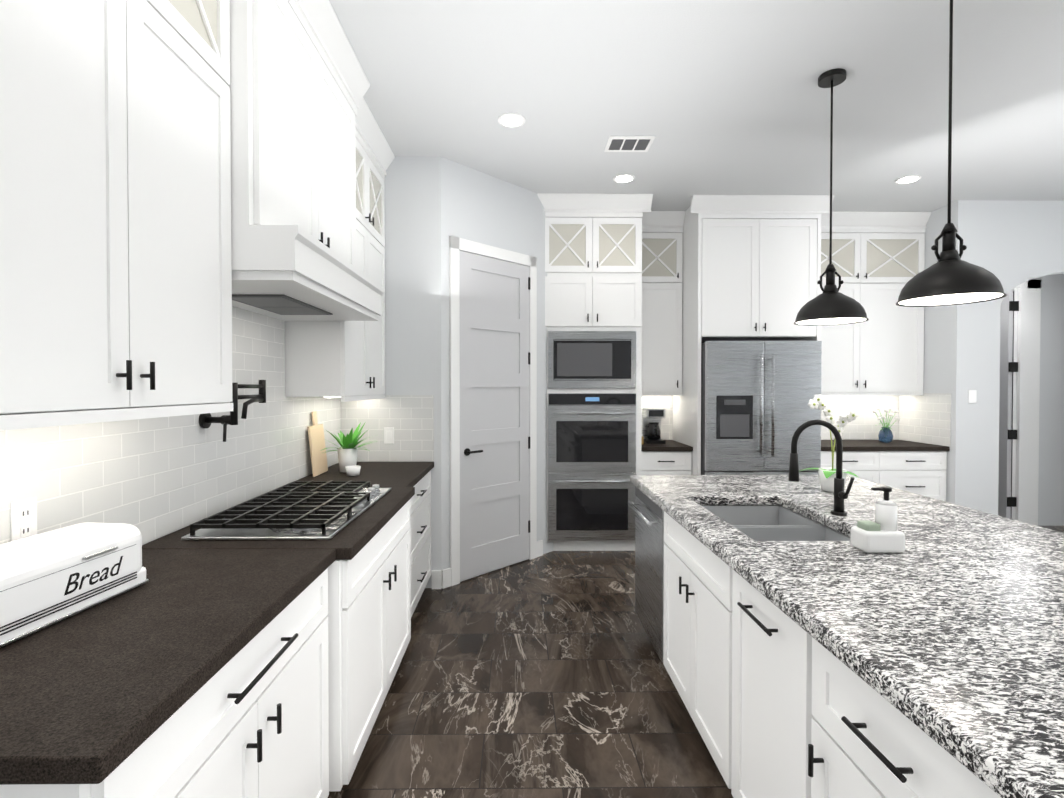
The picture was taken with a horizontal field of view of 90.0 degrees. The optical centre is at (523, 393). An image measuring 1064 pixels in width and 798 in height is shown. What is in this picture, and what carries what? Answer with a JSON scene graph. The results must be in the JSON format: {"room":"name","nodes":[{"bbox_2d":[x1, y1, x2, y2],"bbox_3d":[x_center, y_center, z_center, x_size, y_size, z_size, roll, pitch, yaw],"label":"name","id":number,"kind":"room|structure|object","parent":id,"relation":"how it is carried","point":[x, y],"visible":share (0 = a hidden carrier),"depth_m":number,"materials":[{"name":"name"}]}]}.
{"room":"kitchen","nodes":[
{"label":"kitchen","id":0,"kind":"room"},
{"bbox_2d":[357,156,441,587],"bbox_3d":[-1.006,-0.148,3.853,0.840,3.080,0.120,0,1,-1],"label":"wall","id":1,"kind":"structure","parent":0,"point":[412,275],"depth_m":3.79,"materials":[{"name":"white paint"}]},
{"bbox_2d":[341,395,433,460],"bbox_3d":[-0.968,0.244,3.794,0.657,0.473,0.007,0,1,-1],"label":"wall tile","id":2,"kind":"structure","parent":1,"relation":"attached to","point":[409,419],"depth_m":3.79,"materials":[{"name":"white tile"}]},
{"bbox_2d":[384,427,393,443],"bbox_3d":[-0.955,0.295,3.787,0.070,0.115,0.009,0,1,-1],"label":"switch plate","id":3,"kind":"object","parent":2,"relation":"attached to","point":[388,435],"visible":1,"depth_m":3.79,"materials":[{"name":"white plastic"}]},
{"bbox_2d":[432,540,542,588],"bbox_3d":[1.771,1.317,4.596,4.863,0.130,1.562,0,1,-1],"label":"baseboard","id":4,"kind":"structure","parent":1,"relation":"attached to","point":[441,579],"depth_m":3.81,"materials":[{"name":"white wood"}]},
{"bbox_2d":[441,157,552,581],"bbox_3d":[-0.165,-0.154,4.296,0.100,3.080,1.300,1,1,44],"label":"wall","id":5,"kind":"structure","parent":0,"point":[481,207],"depth_m":4.11,"materials":[{"name":"white paint"}]},
{"bbox_2d":[449,236,536,585],"bbox_3d":[-0.209,0.123,4.166,0.020,2.530,0.902,1,1,44],"label":"door frame","id":6,"kind":"structure","parent":5,"relation":"attached to","point":[456,244],"depth_m":3.89,"materials":[{"name":"white wood"}]},
{"bbox_2d":[459,250,529,580],"bbox_3d":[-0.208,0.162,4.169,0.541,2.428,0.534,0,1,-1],"label":"pantry door","id":7,"kind":"structure","parent":5,"relation":"in","point":[494,296],"depth_m":4.15,"materials":[{"name":"white wood"}]},
{"bbox_2d":[328,526,1063,797],"bbox_3d":[2.633,1.442,2.347,8.150,0.060,10.200,0,1,-1],"label":"floor","id":8,"kind":"structure","parent":0,"point":[546,675],"depth_m":2.44,"materials":[{"name":"brown"}]},
{"bbox_2d":[0,570,335,797],"bbox_3d":[-0.957,0.991,1.268,0.648,0.868,0.979,0,1,-1],"label":"base cabinet","id":9,"kind":"object","parent":8,"relation":"on","point":[229,669],"depth_m":1.27,"materials":[{"name":"white wood"}]},
{"bbox_2d":[0,462,433,789],"bbox_3d":[-0.931,0.522,2.281,0.718,0.040,3.040,0,1,-1],"label":"countertop","id":10,"kind":"structure","parent":9,"relation":"on","point":[82,694],"depth_m":1.10,"materials":[{"name":"brown stone"}]},
{"bbox_2d":[0,522,148,647],"bbox_3d":[-1.130,0.430,1.237,0.208,0.170,0.430,0,1,7],"label":"bread box","id":11,"kind":"object","parent":10,"relation":"on","point":[48,578],"visible":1,"depth_m":1.22,"materials":[{"name":"white metal"}]},
{"bbox_2d":[181,480,391,539],"bbox_3d":[-0.931,0.474,2.292,0.515,0.054,0.900,0,1,-1],"label":"cooktop","id":12,"kind":"object","parent":10,"relation":"in","point":[311,510],"visible":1,"depth_m":2.07,"materials":[{"name":"black metal"}]},
{"bbox_2d":[307,411,327,476],"bbox_3d":[-1.260,0.298,3.257,0.054,0.383,0.220,0,1,-1],"label":"cutting board","id":13,"kind":"object","parent":10,"relation":"on","point":[317,445],"visible":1,"depth_m":3.23,"materials":[{"name":"brown wood"}]},
{"bbox_2d":[320,422,376,472],"bbox_3d":[-1.081,0.335,3.318,0.328,0.306,0.371,0,1,-1],"label":"potted plant","id":14,"kind":"object","parent":10,"relation":"on","point":[347,451],"visible":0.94,"depth_m":3.30,"materials":[{"name":"green plant"}]},
{"bbox_2d":[345,465,360,475],"bbox_3d":[-1.020,0.462,3.191,0.090,0.055,0.090,0,1,-1],"label":"bowl","id":15,"kind":"object","parent":10,"relation":"on","point":[352,470],"visible":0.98,"depth_m":3.16,"materials":[{"name":"white ceramic"}]},
{"bbox_2d":[332,498,415,790],"bbox_3d":[-0.941,0.978,2.299,0.698,0.868,1.080,0,1,-1],"label":"base cabinet","id":16,"kind":"object","parent":8,"relation":"on","point":[374,594],"depth_m":2.04,"materials":[{"name":"white wood"}]},
{"bbox_2d":[416,474,430,605],"bbox_3d":[-0.975,0.965,3.323,0.648,0.868,0.967,0,1,-1],"label":"base cabinet","id":17,"kind":"object","parent":8,"relation":"on","point":[423,488],"depth_m":3.48,"materials":[{"name":"white wood"}]},
{"bbox_2d":[537,193,652,550],"bbox_3d":[0.593,-0.162,4.936,1.004,3.079,0.837,0,1,-1],"label":"tall cabinet","id":18,"kind":"object","parent":8,"relation":"on","point":[593,283],"visible":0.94,"depth_m":4.58,"materials":[{"name":"white wood"}]},
{"bbox_2d":[641,440,692,474],"bbox_3d":[1.268,0.921,5.049,0.486,0.910,0.652,0,1,-1],"label":"base cabinet","id":19,"kind":"object","parent":8,"relation":"on","point":[670,457],"visible":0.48,"depth_m":4.75,"materials":[{"name":"white wood"}]},
{"bbox_2d":[642,408,664,443],"bbox_3d":[1.243,0.300,5.096,0.180,0.330,0.268,0,1,-1],"label":"coffee maker","id":20,"kind":"object","parent":19,"relation":"on","point":[651,425],"visible":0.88,"depth_m":5.02,"materials":[{"name":"white"}]},
{"bbox_2d":[673,195,833,474],"bbox_3d":[2.046,-0.162,4.959,1.208,3.079,0.817,0,1,-1],"label":"cabinet","id":21,"kind":"object","parent":8,"relation":"on","point":[751,267],"visible":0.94,"depth_m":4.62,"materials":[{"name":"white wood"}]},
{"bbox_2d":[701,341,821,474],"bbox_3d":[2.047,0.455,4.895,0.985,1.824,0.867,0,1,-1],"label":"fridge","id":22,"kind":"object","parent":8,"relation":"on","point":[756,410],"visible":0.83,"depth_m":4.52,"materials":[{"name":"grey metal"}]},
{"bbox_2d":[628,483,1003,797],"bbox_3d":[1.292,1.001,0.814,1.321,0.861,4.768,0,1,-1],"label":"kitchen island","id":23,"kind":"object","parent":8,"relation":"on","point":[803,647],"depth_m":1.51,"materials":[{"name":"white wood"}]},
{"bbox_2d":[630,475,1063,797],"bbox_3d":[1.328,0.543,0.978,1.325,0.048,4.510,0,1,-1],"label":"island countertop","id":24,"kind":"structure","parent":23,"relation":"on","point":[962,628],"depth_m":1.32,"materials":[{"name":"stone"}]},
{"bbox_2d":[708,503,849,538],"bbox_3d":[1.030,0.651,2.222,0.456,0.224,0.756,0,1,-1],"label":"sink","id":25,"kind":"object","parent":24,"relation":"in","point":[766,520],"depth_m":2.47,"materials":[{"name":"grey metal"}]},
{"bbox_2d":[788,419,853,515],"bbox_3d":[1.229,0.304,2.194,0.240,0.396,0.110,0,1,-1],"label":"faucet","id":26,"kind":"object","parent":24,"relation":"on","point":[840,495],"visible":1,"depth_m":2.21,"materials":[{"name":"black metal"}]},
{"bbox_2d":[801,395,858,491],"bbox_3d":[1.557,0.249,2.708,0.281,0.493,0.201,0,1,-1],"label":"orchid","id":27,"kind":"object","parent":24,"relation":"on","point":[827,475],"visible":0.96,"depth_m":2.67,"materials":[{"name":"white plant"}]},
{"bbox_2d":[850,486,904,552],"bbox_3d":[1.157,0.406,1.737,0.130,0.204,0.090,0,1,-1],"label":"soap caddy","id":28,"kind":"object","parent":24,"relation":"on","point":[881,534],"visible":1,"depth_m":1.71,"materials":[{"name":"white ceramic"}]},
{"bbox_2d":[821,440,949,500],"bbox_3d":[3.195,0.921,5.066,1.231,0.910,0.652,0,1,-1],"label":"base cabinet","id":29,"kind":"object","parent":8,"relation":"on","point":[915,467],"visible":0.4,"depth_m":4.78,"materials":[{"name":"white wood"}]},
{"bbox_2d":[872,407,899,442],"bbox_3d":[3.489,0.295,5.110,0.225,0.338,0.204,0,1,-1],"label":"vase","id":30,"kind":"object","parent":29,"relation":"on","point":[885,434],"visible":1,"depth_m":5.09,"materials":[{"name":"blue ceramic"}]},
{"bbox_2d":[329,0,1063,211],"bbox_3d":[2.633,-1.698,2.306,8.150,0.060,10.200,0,1,-1],"label":"ceiling","id":31,"kind":"structure","parent":0,"point":[722,97],"depth_m":2.97,"materials":[{"name":"white paint"}]},
{"bbox_2d":[498,113,525,127],"bbox_3d":[-0.071,-1.676,3.262,0.169,0.008,0.169,0,1,-7],"label":"recessed light","id":32,"kind":"object","parent":31,"relation":"in","point":[511,120],"depth_m":3.25,"materials":[{"name":"white plastic"}]},
{"bbox_2d":[613,174,634,182],"bbox_3d":[0.791,-1.687,4.170,0.169,0.008,0.169,0,1,-25],"label":"recessed light","id":33,"kind":"object","parent":31,"relation":"in","point":[622,178],"depth_m":4.16,"materials":[{"name":"white plastic"}]},
{"bbox_2d":[604,136,654,151],"bbox_3d":[0.712,-1.679,3.577,0.300,0.010,0.225,0,1,-1],"label":"ceiling vent","id":34,"kind":"object","parent":31,"relation":"in","point":[628,143],"visible":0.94,"depth_m":3.56,"materials":[{"name":"white metal"}]},
{"bbox_2d":[794,68,868,325],"bbox_3d":[1.624,-1.027,2.806,0.344,1.293,0.344,0,1,-1],"label":"pendant light","id":35,"kind":"object","parent":31,"relation":"hanging from","point":[830,305],"visible":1,"depth_m":2.78,"materials":[{"name":"black metal"}]},
{"bbox_2d":[895,175,920,183],"bbox_3d":[3.031,-1.688,4.190,0.169,0.008,0.169,0,1,-10],"label":"recessed light","id":36,"kind":"object","parent":31,"relation":"in","point":[911,178],"depth_m":4.18,"materials":[{"name":"white plastic"}]},
{"bbox_2d":[896,0,1006,306],"bbox_3d":[1.690,-1.018,2.106,0.344,1.293,0.344,0,1,-1],"label":"pendant light","id":37,"kind":"object","parent":31,"relation":"hanging from","point":[950,277],"visible":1,"depth_m":2.09,"materials":[{"name":"black metal"}]},
{"bbox_2d":[672,420,898,439],"bbox_3d":[1.795,-0.169,5.429,4.030,3.080,0.120,0,1,-1],"label":"wall","id":38,"kind":"structure","parent":0,"point":[842,439],"depth_m":5.39,"materials":[{"name":"white"}]},
{"bbox_2d":[642,211,685,395],"bbox_3d":[1.266,-0.846,5.153,0.486,1.717,0.396,0,1,-1],"label":"upper cabinet","id":39,"kind":"object","parent":38,"relation":"attached to","point":[662,251],"visible":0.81,"depth_m":5.03,"materials":[{"name":"white wood"}]},
{"bbox_2d":[642,396,898,439],"bbox_3d":[2.417,0.224,5.375,2.783,0.473,0.007,0,1,-1],"label":"wall tile","id":40,"kind":"structure","parent":38,"relation":"attached to","point":[864,424],"depth_m":5.38,"materials":[{"name":"white tile"}]},
{"bbox_2d":[820,211,930,395],"bbox_3d":[3.194,-0.846,5.170,1.231,1.717,0.396,0,1,-1],"label":"upper cabinet","id":41,"kind":"object","parent":38,"relation":"attached to","point":[878,260],"visible":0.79,"depth_m":5.05,"materials":[{"name":"white wood"}]},
{"bbox_2d":[905,200,1001,514],"bbox_3d":[4.006,-0.164,5.099,0.385,3.080,0.820,0,1,-1],"label":"wall","id":42,"kind":"structure","parent":0,"point":[961,350],"depth_m":4.69,"materials":[{"name":"white paint"}]},
{"bbox_2d":[899,393,950,446],"bbox_3d":[3.809,0.228,5.062,0.007,0.473,0.641,0,1,-1],"label":"wall tile","id":43,"kind":"structure","parent":42,"relation":"attached to","point":[925,418],"depth_m":5.02,"materials":[{"name":"white tile"}]},
{"bbox_2d":[968,390,976,402],"bbox_3d":[3.957,0.024,4.684,0.070,0.115,0.009,0,1,-1],"label":"switch plate","id":44,"kind":"object","parent":42,"relation":"attached to","point":[972,396],"visible":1,"depth_m":4.68,"materials":[{"name":"white plastic"}]},
{"bbox_2d":[1001,200,1063,302],"bbox_3d":[5.394,-0.160,4.761,2.385,3.080,0.120,0,1,-1],"label":"wall","id":45,"kind":"structure","parent":0,"point":[1032,239],"depth_m":4.68,"materials":[{"name":"white paint"}]},
{"bbox_2d":[1015,274,1063,525],"bbox_3d":[5.386,-0.170,5.581,2.385,3.080,0.120,0,1,-1],"label":"wall","id":46,"kind":"structure","parent":0,"point":[1051,466],"depth_m":5.53,"materials":[{"name":"white paint"}]},
{"bbox_2d":[998,291,1018,518],"bbox_3d":[5.072,0.139,5.925,0.090,2.428,0.834,0,1,-1],"label":"door frame","id":47,"kind":"structure","parent":46,"relation":"in","point":[1007,501],"depth_m":5.54,"materials":[{"name":"white wood"}]},
{"bbox_2d":[1010,280,1040,525],"bbox_3d":[4.767,0.095,5.561,1.145,2.550,0.155,0,1,-1],"label":"door","id":48,"kind":"structure","parent":46,"relation":"attached to","point":[1025,449],"depth_m":5.50,"materials":[{"name":"white wood"}]},
{"bbox_3d":[-1.336,-0.105,0.541,0.120,3.080,6.500,0,1,-1],"label":"wall","id":49,"kind":"structure","parent":0,"visible":0},
{"bbox_2d":[0,0,232,423],"bbox_3d":[-1.118,-0.809,1.284,0.322,1.689,0.940,0,1,-1],"label":"upper cabinet","id":50,"kind":"object","parent":49,"relation":"attached to","point":[115,227],"depth_m":1.25,"materials":[{"name":"white wood"}]},
{"bbox_2d":[0,306,340,544],"bbox_3d":[-1.287,0.056,2.278,0.007,0.888,3.029,0,1,-1],"label":"wall tile","id":51,"kind":"structure","parent":49,"relation":"attached to","point":[151,479],"depth_m":1.96,"materials":[{"name":"white tile"}]},
{"bbox_2d":[10,497,36,540],"bbox_3d":[-1.271,0.327,1.357,0.008,0.115,0.070,0,1,-1],"label":"electrical outlet plate","id":52,"kind":"object","parent":51,"relation":"attached to","point":[23,517],"visible":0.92,"depth_m":1.35,"materials":[{"name":"white plastic"}]},
{"bbox_2d":[199,380,265,441],"bbox_3d":[-1.215,0.063,2.275,0.135,0.250,0.349,0,1,-1],"label":"pot filler","id":53,"kind":"object","parent":51,"relation":"attached to","point":[206,420],"visible":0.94,"depth_m":2.13,"materials":[{"name":"black metal"}]},
{"bbox_2d":[229,0,383,320],"bbox_3d":[-1.019,-1.024,2.317,0.538,1.288,1.128,0,1,-1],"label":"range hood","id":54,"kind":"object","parent":49,"relation":"attached to","point":[299,86],"visible":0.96,"depth_m":2.06,"materials":[{"name":"white wood"}]},
{"bbox_2d":[285,104,387,399],"bbox_3d":[-1.137,-0.835,3.330,0.322,1.689,0.895,0,1,-1],"label":"upper cabinet","id":55,"kind":"object","parent":49,"relation":"attached to","point":[345,360],"depth_m":3.17,"materials":[{"name":"white wood"}]}
]}

